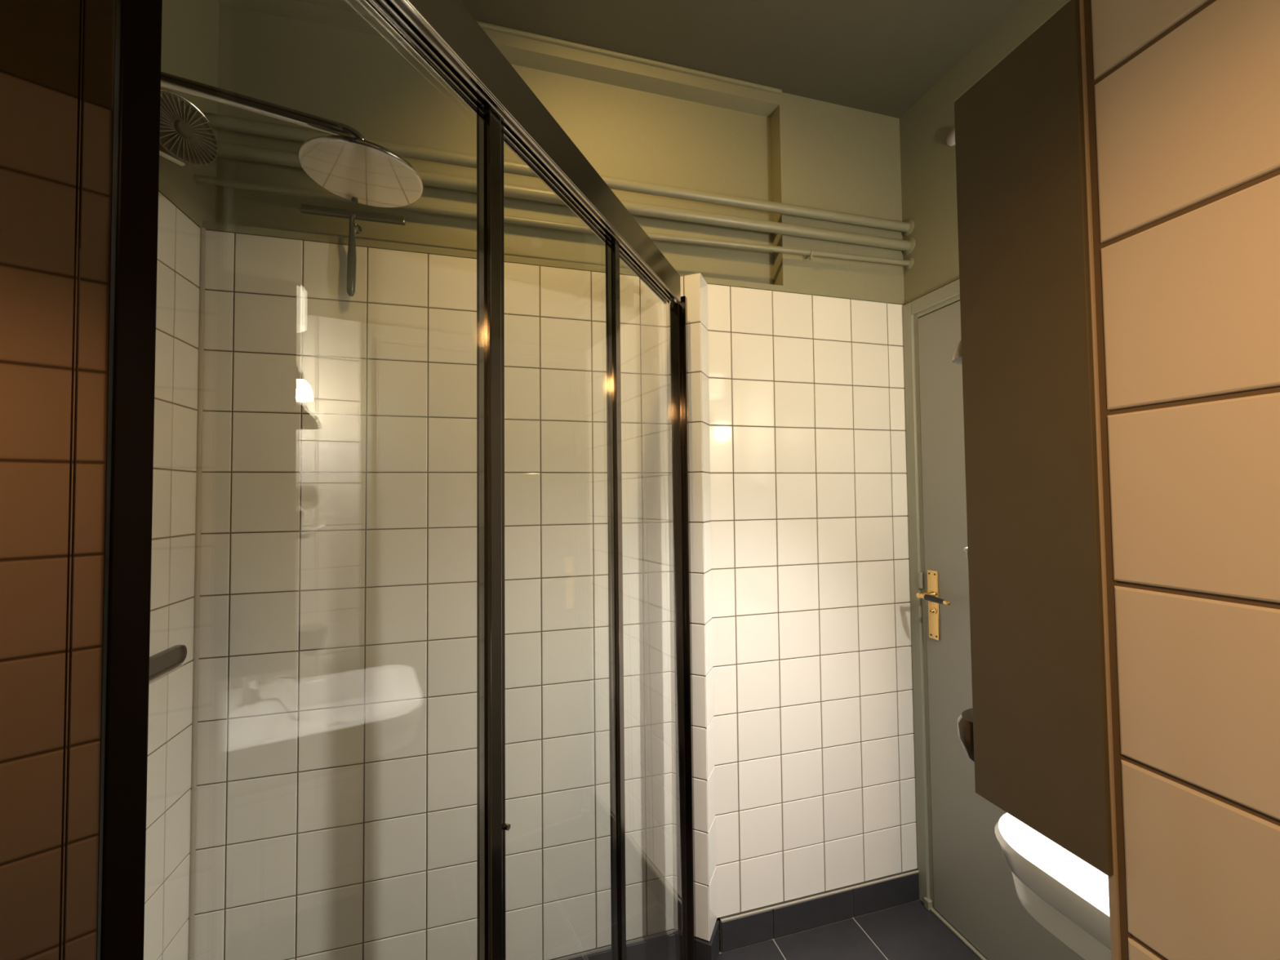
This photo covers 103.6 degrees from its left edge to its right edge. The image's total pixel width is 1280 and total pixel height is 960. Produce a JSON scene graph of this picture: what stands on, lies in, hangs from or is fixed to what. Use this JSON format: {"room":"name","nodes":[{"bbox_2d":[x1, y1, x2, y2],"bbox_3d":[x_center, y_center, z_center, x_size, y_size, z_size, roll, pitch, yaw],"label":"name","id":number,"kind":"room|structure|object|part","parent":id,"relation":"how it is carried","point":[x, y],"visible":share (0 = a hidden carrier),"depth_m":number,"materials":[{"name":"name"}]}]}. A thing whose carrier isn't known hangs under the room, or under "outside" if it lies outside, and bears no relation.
{"room":"bathroom","nodes":[
{"label":"bathroom","id":0,"kind":"room"},
{"bbox_2d":[0,0,115,959],"bbox_3d":[-0.470,0.026,-0.145,0.019,2.698,0.956,-1,-2,17],"label":"wall","id":1,"kind":"structure","parent":0,"point":[57,57],"depth_m":0.29,"materials":[{"name":"brown"}]},
{"bbox_2d":[143,0,219,959],"bbox_3d":[-0.746,0.028,0.015,0.003,2.730,2.620,0,-2,-15],"label":"wall","id":2,"kind":"structure","parent":0,"point":[189,28],"depth_m":1.14,"materials":[{"name":"white tile"}]},
{"bbox_2d":[148,644,186,684],"bbox_3d":[-1.028,0.396,1.086,0.013,0.051,0.148,0,-2,-15],"label":"soap dish","id":3,"kind":"object","parent":2,"relation":"attached to","point":[162,663],"visible":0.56,"depth_m":1.10,"materials":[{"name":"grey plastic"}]},
{"bbox_2d":[159,88,218,166],"bbox_3d":[-1.014,-0.751,1.096,0.087,0.149,0.136,-1,-2,20],"label":"fan","id":4,"kind":"object","parent":2,"relation":"attached to","point":[186,134],"visible":0.83,"depth_m":1.09,"materials":[{"name":"white plastic"}]},
{"bbox_2d":[160,71,422,207],"bbox_3d":[-0.681,-0.604,0.855,0.577,0.111,0.198,0,-2,-19],"label":"shower","id":5,"kind":"object","parent":2,"relation":"attached to","point":[350,166],"visible":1,"depth_m":0.88,"materials":[{"name":"silver metal"}]},
{"bbox_3d":[-0.710,-0.616,0.810,0.489,0.051,0.021,0,-2,-27],"label":"arm","id":6,"kind":"part","parent":5,"relation":"part of","materials":[{"name":"silver metal"}]},
{"bbox_2d":[193,0,917,959],"bbox_3d":[-0.076,0.069,1.542,2.131,2.730,0.100,0,-2,-15],"label":"wall","id":7,"kind":"structure","parent":0,"point":[336,803],"depth_m":1.43,"materials":[{"name":"white tile"}]},
{"bbox_2d":[187,226,205,959],"bbox_3d":[-1.065,0.359,1.209,0.010,1.957,0.011,0,-2,-15],"label":"trim","id":8,"kind":"structure","parent":7,"relation":"attached to","point":[202,230],"depth_m":1.21,"materials":[{"name":"beige"}]},
{"bbox_2d":[298,204,405,296],"bbox_3d":[-0.741,-0.586,1.306,0.244,0.223,0.051,0,-2,-15],"label":"squeegee","id":9,"kind":"object","parent":7,"relation":"hanging from","point":[352,215],"visible":1,"depth_m":1.29,"materials":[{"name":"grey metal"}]},
{"bbox_3d":[-0.743,-0.582,1.296,0.022,0.214,0.033,0,-2,-15],"label":"handle","id":10,"kind":"part","parent":9,"relation":"part of","materials":[{"name":"grey plastic"}]},
{"bbox_3d":[-0.741,-0.692,1.305,0.240,0.012,0.003,0,-2,-15],"label":"rubber blade","id":11,"kind":"part","parent":9,"relation":"part of","materials":[{"name":"grey plastic"}]},
{"bbox_2d":[194,174,914,269],"bbox_3d":[-0.064,-0.749,1.495,2.090,0.057,0.050,0,-2,-15],"label":"pipe","id":12,"kind":"object","parent":7,"relation":"attached to","point":[908,263],"visible":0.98,"depth_m":1.43,"materials":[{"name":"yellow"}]},
{"bbox_2d":[201,111,915,235],"bbox_3d":[-0.065,-0.883,1.495,2.090,0.055,0.055,0,-2,-15],"label":"pipe","id":13,"kind":"object","parent":7,"relation":"attached to","point":[220,122],"visible":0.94,"depth_m":1.48,"materials":[{"name":"yellow"}]},
{"bbox_2d":[217,141,915,254],"bbox_3d":[-0.064,-0.817,1.493,2.090,0.057,0.057,0,-2,-15],"label":"pipe","id":14,"kind":"object","parent":7,"relation":"attached to","point":[226,149],"visible":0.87,"depth_m":1.51,"materials":[{"name":"yellow"}]},
{"bbox_2d":[358,0,782,93],"bbox_3d":[-0.307,-1.292,1.468,1.612,0.010,0.012,0,-2,-15],"label":"trim","id":15,"kind":"structure","parent":7,"relation":"attached to","point":[485,25],"depth_m":1.53,"materials":[{"name":"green paint"}]},
{"bbox_2d":[554,869,919,959],"bbox_3d":[-0.051,1.383,1.448,2.079,0.097,0.009,0,-2,-15],"label":"baseboard","id":16,"kind":"structure","parent":7,"relation":"attached to","point":[766,923],"depth_m":1.59,"materials":[{"name":"tile"}]},
{"bbox_2d":[666,272,716,942],"bbox_3d":[0.165,0.355,1.512,0.140,1.957,0.070,0,-2,-15],"label":"wall pier","id":17,"kind":"object","parent":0,"point":[694,286],"visible":0.68,"depth_m":1.50,"materials":[{"name":"white tile"}]},
{"bbox_2d":[672,920,719,959],"bbox_3d":[0.178,1.383,1.475,0.148,0.094,0.076,0,-2,-15],"label":"baseboard","id":18,"kind":"object","parent":17,"relation":"attached to","point":[705,950],"visible":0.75,"depth_m":1.46,"materials":[{"name":"tile"}]},
{"bbox_2d":[459,0,1022,118],"bbox_3d":[0.255,-1.339,0.312,2.291,0.001,2.780,0,-2,-15],"label":"ceiling","id":19,"kind":"structure","parent":0,"point":[877,56],"depth_m":1.48,"materials":[{"name":"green paint"}]},
{"bbox_2d":[717,899,981,959],"bbox_3d":[0.287,1.395,0.217,2.291,0.010,2.760,0,-2,-15],"label":"floor","id":20,"kind":"structure","parent":0,"point":[908,931],"depth_m":1.56,"materials":[{"name":"tile"}]},
{"bbox_2d":[97,0,696,959],"bbox_3d":[-0.321,0.041,0.406,0.057,2.720,2.298,-1,-2,23],"label":"frame","id":21,"kind":"object","parent":20,"relation":"on","point":[443,34],"visible":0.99,"depth_m":0.67,"materials":[{"name":"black metal"}]},
{"bbox_3d":[-0.350,0.037,0.333,0.053,2.715,0.021,-1,-2,23],"label":"corner post","id":22,"kind":"part","parent":21,"relation":"part of","materials":[{"name":"black metal"}]},
{"bbox_3d":[-0.345,-0.564,0.399,0.043,0.074,2.235,-1,-2,23],"label":"header rail","id":23,"kind":"part","parent":21,"relation":"part of","materials":[{"name":"silver metal"}]},
{"bbox_3d":[-0.325,-0.566,0.391,0.002,0.073,2.237,-1,-2,23],"label":"plate","id":24,"kind":"part","parent":21,"relation":"part of","materials":[{"name":"black"}]},
{"bbox_2d":[952,340,961,364],"bbox_3d":[0.416,-0.180,0.548,0.063,0.069,0.156,0,-2,-15],"label":"wall lamp","id":25,"kind":"object","parent":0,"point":[957,358],"visible":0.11,"depth_m":0.60,"materials":[{"name":"grey"}]},
{"bbox_2d":[899,0,1068,304],"bbox_3d":[1.128,0.044,1.165,0.035,2.730,1.260,0,-2,-15],"label":"wall","id":26,"kind":"structure","parent":0,"point":[927,163],"depth_m":1.65,"materials":[{"name":"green paint"}]},
{"bbox_2d":[946,128,955,146],"bbox_3d":[0.985,-1.079,1.585,0.015,0.048,0.048,0,-2,-15],"label":"sensor","id":27,"kind":"object","parent":26,"relation":"attached to","point":[950,140],"visible":0.66,"depth_m":1.58,"materials":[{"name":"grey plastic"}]},
{"bbox_2d":[902,279,1083,959],"bbox_3d":[1.047,0.391,1.319,0.102,2.048,0.893,0,-2,-15],"label":"door","id":28,"kind":"structure","parent":26,"relation":"in","point":[966,879],"depth_m":1.62,"materials":[{"name":"beige paint"}]},
{"bbox_3d":[0.952,0.341,1.710,0.012,0.055,0.012,0,-2,-15],"label":"strike plate","id":29,"kind":"part","parent":28,"relation":"part of","materials":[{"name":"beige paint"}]},
{"bbox_3d":[0.938,0.377,1.645,0.060,0.022,0.037,0,-2,-15],"label":"handle","id":30,"kind":"part","parent":28,"relation":"part of","materials":[{"name":"gold metal"}]},
{"bbox_3d":[1.076,0.391,1.327,0.042,2.048,0.893,0,-2,-15],"label":"frame","id":31,"kind":"part","parent":28,"relation":"part of","materials":[{"name":"beige paint"}]},
{"bbox_3d":[0.967,0.411,1.660,0.006,0.226,0.042,0,-2,-15],"label":"handle plate","id":32,"kind":"part","parent":28,"relation":"part of","materials":[{"name":"gold metal"}]},
{"bbox_2d":[1090,0,1279,959],"bbox_3d":[0.649,0.006,-0.225,0.105,2.730,1.427,0,-2,-15],"label":"wall","id":33,"kind":"structure","parent":0,"point":[1187,92],"depth_m":0.39,"materials":[{"name":"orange tile"}]},
{"bbox_2d":[953,0,1113,875],"bbox_3d":[0.662,-0.050,0.532,0.544,0.790,0.274,0,-2,-15],"label":"cabinet","id":34,"kind":"object","parent":33,"relation":"attached to","point":[1033,550],"visible":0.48,"depth_m":0.50,"materials":[{"name":"brown laminate"}]},
{"bbox_2d":[957,708,974,762],"bbox_3d":[0.434,0.306,0.542,0.091,0.060,0.168,0,-2,-15],"label":"soap dispenser","id":35,"kind":"object","parent":34,"relation":"attached to","point":[965,721],"visible":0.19,"depth_m":0.58,"materials":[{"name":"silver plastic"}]},
{"bbox_2d":[1079,0,1131,959],"bbox_3d":[0.418,0.367,0.439,0.007,2.054,0.015,0,-2,-15],"label":"trim","id":36,"kind":"structure","parent":33,"relation":"attached to","point":[1119,934],"depth_m":0.45,"materials":[{"name":"brown wood"}]},
{"bbox_3d":[0.909,0.024,0.452,0.761,2.730,0.003,0,-2,-15],"label":"wall","id":37,"kind":"structure","parent":0,"visible":0},
{"bbox_2d":[994,812,1111,959],"bbox_3d":[0.891,0.661,0.701,0.506,0.140,0.528,0,-2,-15],"label":"basin","id":38,"kind":"object","parent":37,"relation":"attached to","point":[1063,892],"visible":0.3,"depth_m":0.77,"materials":[{"name":"white ceramic"}]}
]}

